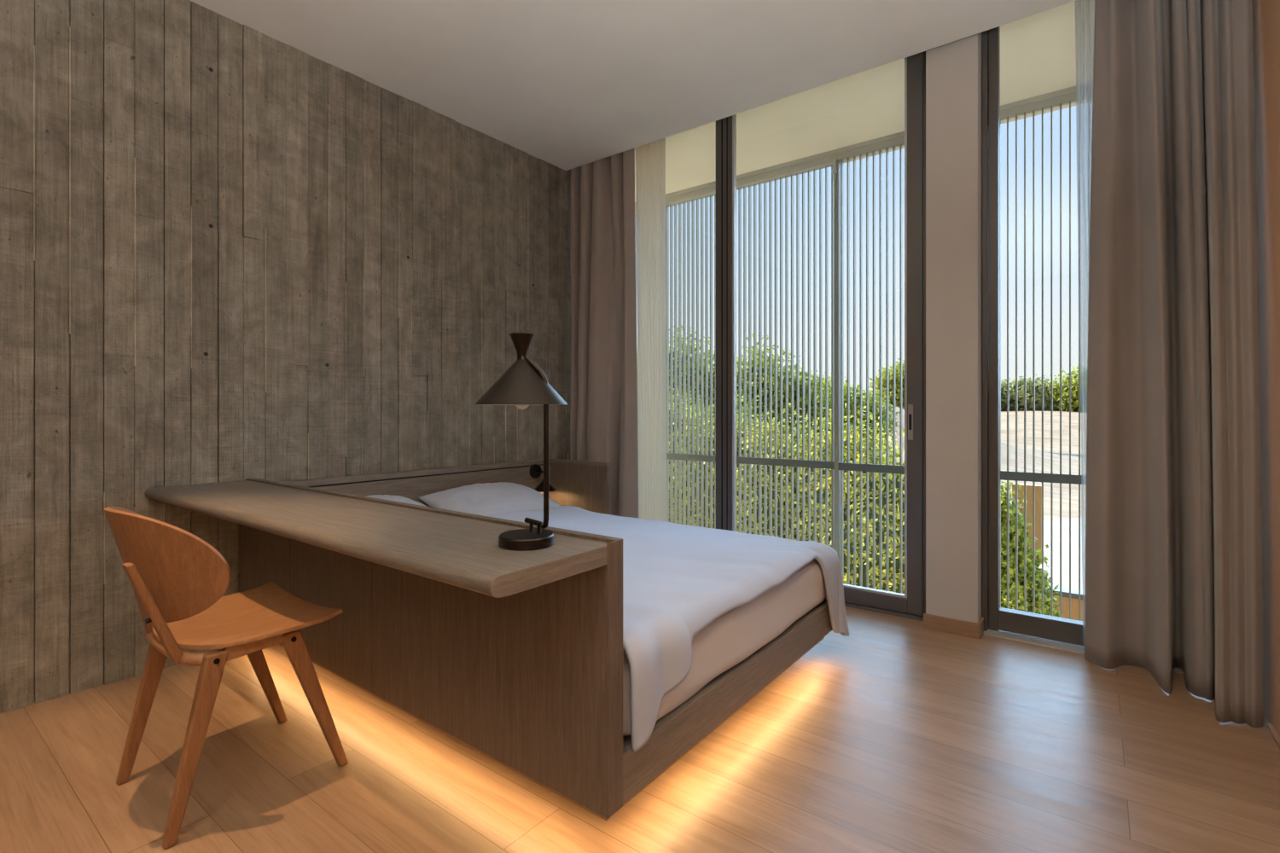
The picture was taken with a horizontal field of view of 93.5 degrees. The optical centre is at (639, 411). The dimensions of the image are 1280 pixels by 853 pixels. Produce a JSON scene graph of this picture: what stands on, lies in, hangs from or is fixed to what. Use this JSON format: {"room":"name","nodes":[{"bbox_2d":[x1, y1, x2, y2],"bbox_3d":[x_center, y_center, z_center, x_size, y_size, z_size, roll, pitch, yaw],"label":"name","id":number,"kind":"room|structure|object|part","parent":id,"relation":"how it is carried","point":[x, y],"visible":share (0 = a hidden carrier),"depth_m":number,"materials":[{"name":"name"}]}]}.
{"room":"bedroom","nodes":[
{"label":"bedroom","id":0,"kind":"room"},
{"bbox_2d":[0,0,570,713],"bbox_3d":[-2.229,-0.460,2.203,0.164,3.020,6.082,0,0,37],"label":"wall","id":1,"kind":"structure","parent":0,"point":[229,252],"depth_m":2.57,"materials":[{"name":"concrete"}]},
{"bbox_2d":[144,477,622,820],"bbox_3d":[-1.008,0.622,1.909,2.136,0.644,0.389,0,0,37],"label":"desk","id":2,"kind":"object","parent":1,"relation":"attached to","point":[515,657],"visible":0.84,"depth_m":1.60,"materials":[{"name":"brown wood"}]},
{"bbox_3d":[-0.916,0.642,2.030,2.131,0.580,0.029,0,0,37],"label":"modesty panel","id":3,"kind":"part","parent":2,"relation":"part of","materials":[{"name":"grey wood"}]},
{"bbox_3d":[-0.898,0.616,2.053,2.132,0.632,0.028,0,0,37],"label":"panel","id":4,"kind":"part","parent":2,"relation":"part of","materials":[{"name":"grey wood"}]},
{"bbox_2d":[474,332,568,550],"bbox_3d":[-0.272,0.065,1.388,0.212,0.485,0.212,0,0,37],"label":"table lamp","id":5,"kind":"object","parent":2,"relation":"on","point":[524,384],"visible":1,"depth_m":1.35,"materials":[{"name":"brown metal"}]},
{"bbox_3d":[-0.272,-0.096,1.388,0.212,0.163,0.212,0,0,37],"label":"lamp shade","id":6,"kind":"part","parent":5,"relation":"part of","materials":[{"name":"brown metal"}]},
{"bbox_3d":[-0.272,-0.040,1.388,0.040,0.072,0.040,0,0,37],"label":"bulb","id":7,"kind":"part","parent":5,"relation":"part of","materials":[{"name":"white glass"}]},
{"bbox_3d":[-0.245,0.067,1.390,0.085,0.408,0.044,0,0,37],"label":"stem","id":8,"kind":"part","parent":5,"relation":"part of","materials":[{"name":"brown metal"}]},
{"bbox_3d":[-0.057,0.617,1.397,0.002,0.631,0.057,0,0,37],"label":"trim","id":9,"kind":"part","parent":2,"relation":"part of","materials":[{"name":"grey wood"}]},
{"bbox_2d":[190,0,1076,170],"bbox_3d":[-0.755,-1.887,1.061,3.615,0.325,5.980,0,0,37],"label":"ceiling","id":10,"kind":"structure","parent":0,"point":[567,84],"depth_m":2.84,"materials":[{"name":"paint"}]},
{"bbox_2d":[570,148,638,518],"bbox_3d":[-0.269,-0.453,4.161,0.590,2.995,0.235,0,0,37],"label":"curtain","id":11,"kind":"object","parent":10,"relation":"hanging from","point":[603,398],"visible":0.69,"depth_m":4.10,"materials":[{"name":"grey fabric"}]},
{"bbox_2d":[635,138,666,521],"bbox_3d":[0.072,-0.465,3.971,0.222,2.970,0.051,0,0,37],"label":"sheer curtain","id":12,"kind":"object","parent":10,"relation":"hanging from","point":[650,158],"visible":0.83,"depth_m":3.95,"materials":[{"name":"beige fabric"}]},
{"bbox_2d":[1074,0,1095,645],"bbox_3d":[1.955,-0.465,2.606,0.120,2.970,0.040,0,0,37],"label":"sheer curtain","id":13,"kind":"object","parent":10,"relation":"hanging from","point":[1085,9],"visible":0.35,"depth_m":2.62,"materials":[{"name":"grey fabric"}]},
{"bbox_2d":[1084,0,1263,727],"bbox_3d":[2.002,-0.453,2.298,0.490,2.995,0.503,0,0,37],"label":"curtain","id":14,"kind":"object","parent":10,"relation":"hanging from","point":[1174,555],"visible":1,"depth_m":2.31,"materials":[{"name":"grey fabric"}]},
{"bbox_2d":[0,605,1279,852],"bbox_3d":[-0.749,1.110,1.069,3.615,0.120,6.000,0,0,37],"label":"floor","id":15,"kind":"structure","parent":0,"point":[894,734],"depth_m":1.74,"materials":[{"name":"brown wood"}]},
{"bbox_2d":[103,506,348,849],"bbox_3d":[-1.192,0.648,1.719,0.499,0.804,0.523,0,0,37],"label":"chair","id":16,"kind":"object","parent":15,"relation":"on","point":[179,581],"visible":1,"depth_m":1.53,"materials":[{"name":"brown wood"}]},
{"bbox_3d":[-1.423,0.833,1.741,0.032,0.434,0.139,0,0,40],"label":"leg","id":17,"kind":"part","parent":16,"relation":"part of","materials":[{"name":"brown wood"}]},
{"bbox_3d":[-1.382,0.568,1.683,0.032,0.145,0.048,0,0,37],"label":"post","id":18,"kind":"part","parent":16,"relation":"part of","materials":[{"name":"brown wood"}]},
{"bbox_3d":[-1.203,0.503,1.492,0.034,0.273,0.124,0,0,37],"label":"post","id":19,"kind":"part","parent":16,"relation":"part of","materials":[{"name":"brown wood"}]},
{"bbox_3d":[-1.283,0.397,1.589,0.480,0.303,0.199,0,0,37],"label":"backrest","id":20,"kind":"part","parent":16,"relation":"part of","materials":[{"name":"brown wood"}]},
{"bbox_3d":[-1.259,0.631,1.632,0.396,0.030,0.077,0,0,37],"label":"rail","id":21,"kind":"part","parent":16,"relation":"part of","materials":[{"name":"brown wood"}]},
{"bbox_3d":[-1.109,0.833,1.502,0.032,0.434,0.140,0,0,34],"label":"leg","id":22,"kind":"part","parent":16,"relation":"part of","materials":[{"name":"brown wood"}]},
{"bbox_3d":[-1.175,0.601,1.757,0.479,0.042,0.376,0,0,37],"label":"seat","id":23,"kind":"part","parent":16,"relation":"part of","materials":[{"name":"brown wood"}]},
{"bbox_3d":[-1.032,0.627,1.609,0.022,0.037,0.138,0,0,37],"label":"rail","id":24,"kind":"part","parent":16,"relation":"part of","materials":[{"name":"brown wood"}]},
{"bbox_3d":[-1.251,0.833,1.968,0.031,0.434,0.182,0,0,35],"label":"leg","id":25,"kind":"part","parent":16,"relation":"part of","materials":[{"name":"brown wood"}]},
{"bbox_3d":[-0.936,0.833,1.730,0.032,0.434,0.183,0,0,40],"label":"leg","id":26,"kind":"part","parent":16,"relation":"part of","materials":[{"name":"brown wood"}]},
{"bbox_2d":[279,458,832,806],"bbox_3d":[-0.334,0.689,2.797,2.131,0.722,1.838,0,0,37],"label":"bed","id":27,"kind":"object","parent":15,"relation":"on","point":[584,485],"visible":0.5,"depth_m":2.31,"materials":[{"name":"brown wood"}]},
{"bbox_3d":[-1.168,0.693,3.429,0.037,0.654,1.836,0,0,37],"label":"headboard","id":28,"kind":"part","parent":27,"relation":"part of","materials":[{"name":"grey wood"}]},
{"bbox_2d":[529,464,555,492],"bbox_3d":[-0.636,0.437,3.961,0.168,0.168,0.150,0,0,37],"label":"wall lamp","id":29,"kind":"object","parent":27,"relation":"attached to","point":[535,470],"visible":0.62,"depth_m":3.97,"materials":[{"name":"black metal"}]},
{"bbox_3d":[-0.694,0.400,4.005,0.022,0.094,0.094,0,0,37],"label":"wall plate","id":30,"kind":"part","parent":29,"relation":"part of","materials":[{"name":"black metal"}]},
{"bbox_3d":[-0.628,0.482,3.955,0.150,0.077,0.150,0,0,37],"label":"lamp shade","id":31,"kind":"part","parent":29,"relation":"part of","materials":[{"name":"black metal"}]},
{"bbox_3d":[-0.403,0.685,3.985,0.509,0.670,0.024,0,0,37],"label":"panel","id":32,"kind":"part","parent":27,"relation":"part of","materials":[{"name":"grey wood"}]},
{"bbox_2d":[622,558,826,735],"bbox_3d":[-0.422,0.712,2.615,2.058,0.239,1.410,0,0,37],"label":"mattress","id":33,"kind":"object","parent":27,"relation":"on","point":[741,631],"visible":0.2,"depth_m":1.89,"materials":[{"name":"white fabric"}]},
{"bbox_2d":[366,494,426,506],"bbox_3d":[-1.286,0.512,2.839,0.473,0.185,0.660,0,0,37],"label":"pillow","id":34,"kind":"object","parent":33,"relation":"on","point":[396,498],"visible":0.16,"depth_m":2.99,"materials":[{"name":"white fabric"}]},
{"bbox_2d":[417,482,561,516],"bbox_3d":[-0.820,0.527,3.420,0.466,0.217,0.700,0,0,37],"label":"pillow","id":35,"kind":"object","parent":33,"relation":"on","point":[485,499],"visible":0.66,"depth_m":3.29,"materials":[{"name":"white fabric"}]},
{"bbox_2d":[487,506,849,752],"bbox_3d":[-0.181,0.744,2.502,1.624,0.455,1.526,0,0,37],"label":"duvet","id":36,"kind":"object","parent":33,"relation":"on","point":[678,579],"visible":0.64,"depth_m":2.04,"materials":[{"name":"white fabric"}]},
{"bbox_2d":[634,1,1076,202],"bbox_3d":[0.950,-2.002,4.199,9.500,0.195,1.080,0,0,37],"label":"ceiling","id":37,"kind":"structure","parent":0,"point":[1038,57],"depth_m":3.80,"materials":[{"name":"beige paint"}]},
{"bbox_2d":[634,86,1076,215],"bbox_3d":[1.235,-1.866,4.576,9.500,0.082,0.095,0,0,37],"label":"beam","id":38,"kind":"structure","parent":37,"relation":"attached to","point":[1063,96],"depth_m":4.35,"materials":[{"name":"paint"}]},
{"bbox_2d":[925,32,982,623],"bbox_3d":[1.547,-0.460,2.946,0.222,3.020,0.235,0,0,37],"label":"wall","id":39,"kind":"structure","parent":0,"point":[953,69],"depth_m":2.86,"materials":[{"name":"paint"}]},
{"bbox_2d":[715,51,925,621],"bbox_3d":[0.974,-0.460,3.427,1.272,3.020,0.140,0,0,37],"label":"door","id":40,"kind":"structure","parent":39,"relation":"attached to","point":[911,604],"depth_m":3.08,"materials":[{"name":"grey metal"}]},
{"bbox_3d":[1.372,0.055,3.051,0.024,0.180,0.006,0,0,37],"label":"handle","id":41,"kind":"part","parent":40,"relation":"part of","materials":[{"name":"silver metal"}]},
{"bbox_2d":[923,613,980,639],"bbox_3d":[1.472,1.016,2.847,0.242,0.068,0.015,0,0,37],"label":"baseboard","id":42,"kind":"structure","parent":39,"relation":"attached to","point":[972,630],"depth_m":2.84,"materials":[{"name":"brown wood"}]},
{"bbox_2d":[977,616,983,638],"bbox_3d":[1.610,1.016,2.836,0.012,0.068,0.135,0,0,37],"label":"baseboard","id":43,"kind":"structure","parent":39,"relation":"attached to","point":[981,620],"depth_m":2.82,"materials":[{"name":"brown wood"}]},
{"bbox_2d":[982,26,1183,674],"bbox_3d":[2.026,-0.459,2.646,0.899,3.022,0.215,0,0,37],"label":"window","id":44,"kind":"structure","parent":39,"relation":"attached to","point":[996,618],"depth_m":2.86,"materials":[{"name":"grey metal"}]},
{"bbox_3d":[2.021,-0.460,2.640,0.899,3.020,0.110,0,0,37],"label":"frame","id":45,"kind":"part","parent":44,"relation":"part of","materials":[{"name":"grey metal"}]},
{"bbox_3d":[2.027,1.014,2.645,0.895,0.077,0.215,0,0,37],"label":"sill","id":46,"kind":"part","parent":44,"relation":"part of","materials":[{"name":"silver metal"}]},
{"bbox_2d":[1251,0,1279,738],"bbox_3d":[0.652,-0.460,0.008,0.100,3.020,6.000,0,0,37],"label":"wall","id":47,"kind":"structure","parent":0,"point":[1265,13],"depth_m":2.02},
{"bbox_2d":[1266,722,1279,750],"bbox_3d":[0.444,1.044,-0.174,0.012,0.012,5.460,0,0,37],"label":"baseboard","id":48,"kind":"structure","parent":47,"relation":"attached to","point":[1271,728],"depth_m":1.94,"materials":[{"name":"brown wood"}]},
{"bbox_3d":[0.974,1.675,4.231,9.500,0.250,1.120,0,0,37],"label":"floor","id":49,"kind":"structure","parent":0,"visible":0},
{"bbox_2d":[634,164,835,550],"bbox_3d":[-0.296,-0.139,5.784,4.422,3.378,0.056,0,0,37],"label":"screen","id":50,"kind":"object","parent":49,"relation":"on","point":[803,463],"visible":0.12,"depth_m":4.84,"materials":[{"name":"beige paint"}]},
{"bbox_3d":[-0.305,0.401,5.772,4.380,0.055,0.020,0,0,37],"label":"rail","id":51,"kind":"part","parent":50,"relation":"part of","materials":[{"name":"grey metal"}]},
{"bbox_2d":[832,100,1081,621],"bbox_3d":[2.655,-0.140,3.460,3.111,3.380,0.073,0,0,37],"label":"screen","id":52,"kind":"object","parent":49,"relation":"on","point":[838,166],"visible":0.3,"depth_m":4.14,"materials":[{"name":"beige paint"}]},
{"bbox_3d":[2.659,0.401,3.450,3.050,0.055,0.020,0,0,37],"label":"rail","id":53,"kind":"part","parent":52,"relation":"part of","materials":[{"name":"grey metal"}]},
{"label":"outside","id":54,"kind":"structure","parent":0,"visible":0},
{"bbox_2d":[875,401,1081,519],"bbox_3d":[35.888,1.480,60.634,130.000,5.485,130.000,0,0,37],"label":"neighboring building","id":55,"kind":"structure","parent":54,"point":[1065,416],"depth_m":42.82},
{"bbox_2d":[669,366,713,520],"bbox_3d":[0.220,1.645,11.723,3.035,5.750,5.147,0,0,-31],"label":"shrub","id":56,"kind":"object","parent":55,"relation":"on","point":[673,366],"visible":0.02,"depth_m":10.77,"materials":[{"name":"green plant"}]},
{"bbox_2d":[669,384,778,529],"bbox_3d":[1.338,1.816,9.972,2.697,4.912,2.874,0,0,0],"label":"shrub","id":57,"kind":"object","parent":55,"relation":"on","point":[736,385],"visible":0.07,"depth_m":9.80,"materials":[{"name":"green plant"}]},
{"bbox_2d":[708,402,823,541],"bbox_3d":[2.346,2.054,8.772,2.372,4.501,3.242,0,0,-26],"label":"shrub","id":58,"kind":"object","parent":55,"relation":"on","point":[789,404],"visible":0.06,"depth_m":8.74,"materials":[{"name":"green plant"}]},
{"bbox_2d":[868,358,904,409],"bbox_3d":[26.442,-1.463,55.344,11.584,7.226,6.615,0,0,37],"label":"tree","id":59,"kind":"object","parent":55,"relation":"on","point":[897,368],"visible":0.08,"depth_m":55.52,"materials":[{"name":"green plant"}]},
{"bbox_2d":[773,395,1030,593],"bbox_3d":[3.201,2.003,7.841,2.218,4.476,3.499,0,0,-38],"label":"shrub","id":60,"kind":"object","parent":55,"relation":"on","point":[870,446],"visible":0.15,"depth_m":7.63,"materials":[{"name":"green plant"}]},
{"bbox_2d":[1000,378,1019,411],"bbox_3d":[45.884,-1.931,86.463,16.882,8.511,8.600,0,0,37],"label":"tree","id":61,"kind":"object","parent":55,"relation":"on","point":[1003,392],"visible":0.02,"depth_m":81.66,"materials":[{"name":"green plant"}]},
{"bbox_2d":[1000,480,1062,617],"bbox_3d":[4.112,2.394,6.763,1.483,3.512,1.300,0,0,37],"label":"shrub","id":62,"kind":"object","parent":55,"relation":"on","point":[1003,495],"visible":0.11,"depth_m":6.45,"materials":[{"name":"green plant"}]},
{"bbox_2d":[1000,374,1076,412],"bbox_3d":[53.212,-1.660,82.091,13.685,6.679,8.848,0,0,37],"label":"tree","id":63,"kind":"object","parent":55,"relation":"on","point":[1038,385],"visible":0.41,"depth_m":79.79,"materials":[{"name":"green plant"}]},
{"bbox_2d":[1037,587,1082,621],"bbox_3d":[8.606,3.615,9.871,4.350,0.870,0.270,0,0,37],"label":"wall","id":64,"kind":"structure","parent":55,"relation":"on","point":[1065,592],"depth_m":10.57,"materials":[{"name":"brown wood"}]},
{"bbox_2d":[1047,364,1081,412],"bbox_3d":[58.855,-2.136,75.371,13.096,8.759,8.626,0,0,37],"label":"tree","id":65,"kind":"object","parent":55,"relation":"on","point":[1074,380],"visible":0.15,"depth_m":76.34,"materials":[{"name":"green plant"}]},
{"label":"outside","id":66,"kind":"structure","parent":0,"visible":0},
{"bbox_2d":[1043,517,1082,591],"bbox_3d":[20.806,4.040,29.151,28.000,0.120,44.400,0,0,37],"label":"yard","id":67,"kind":"structure","parent":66,"point":[1074,521],"depth_m":17.06,"materials":[{"name":"white"}]},
{"bbox_2d":[636,319,747,425],"bbox_3d":[0.748,0.766,16.958,4.135,6.768,6.449,0,0,-40],"label":"tree","id":68,"kind":"object","parent":67,"relation":"on","point":[673,319],"visible":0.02,"depth_m":15.77,"materials":[{"name":"green plant"}]},
{"bbox_2d":[712,331,846,448],"bbox_3d":[3.506,1.014,15.551,3.781,6.272,3.321,0,0,2],"label":"tree","id":69,"kind":"object","parent":67,"relation":"on","point":[773,346],"visible":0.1,"depth_m":15.05,"materials":[{"name":"green plant"}]},
{"bbox_2d":[790,373,899,463],"bbox_3d":[8.614,1.126,28.748,7.014,6.048,4.628,0,0,34],"label":"tree","id":70,"kind":"object","parent":67,"relation":"on","point":[870,398],"visible":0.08,"depth_m":27.15,"materials":[{"name":"green plant"}]},
{"bbox_2d":[1012,483,1041,561],"bbox_3d":[8.775,2.835,13.645,0.560,2.330,0.150,0,0,37],"label":"timber post","id":71,"kind":"object","parent":67,"relation":"on","point":[1029,487],"visible":0.26,"depth_m":13.52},
{"bbox_2d":[1038,563,1048,580],"bbox_3d":[7.516,3.480,11.745,0.750,1.000,0.600,0,0,37],"label":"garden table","id":72,"kind":"object","parent":67,"relation":"on","point":[1045,568],"visible":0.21,"depth_m":11.45,"materials":[{"name":"white"}]}
]}

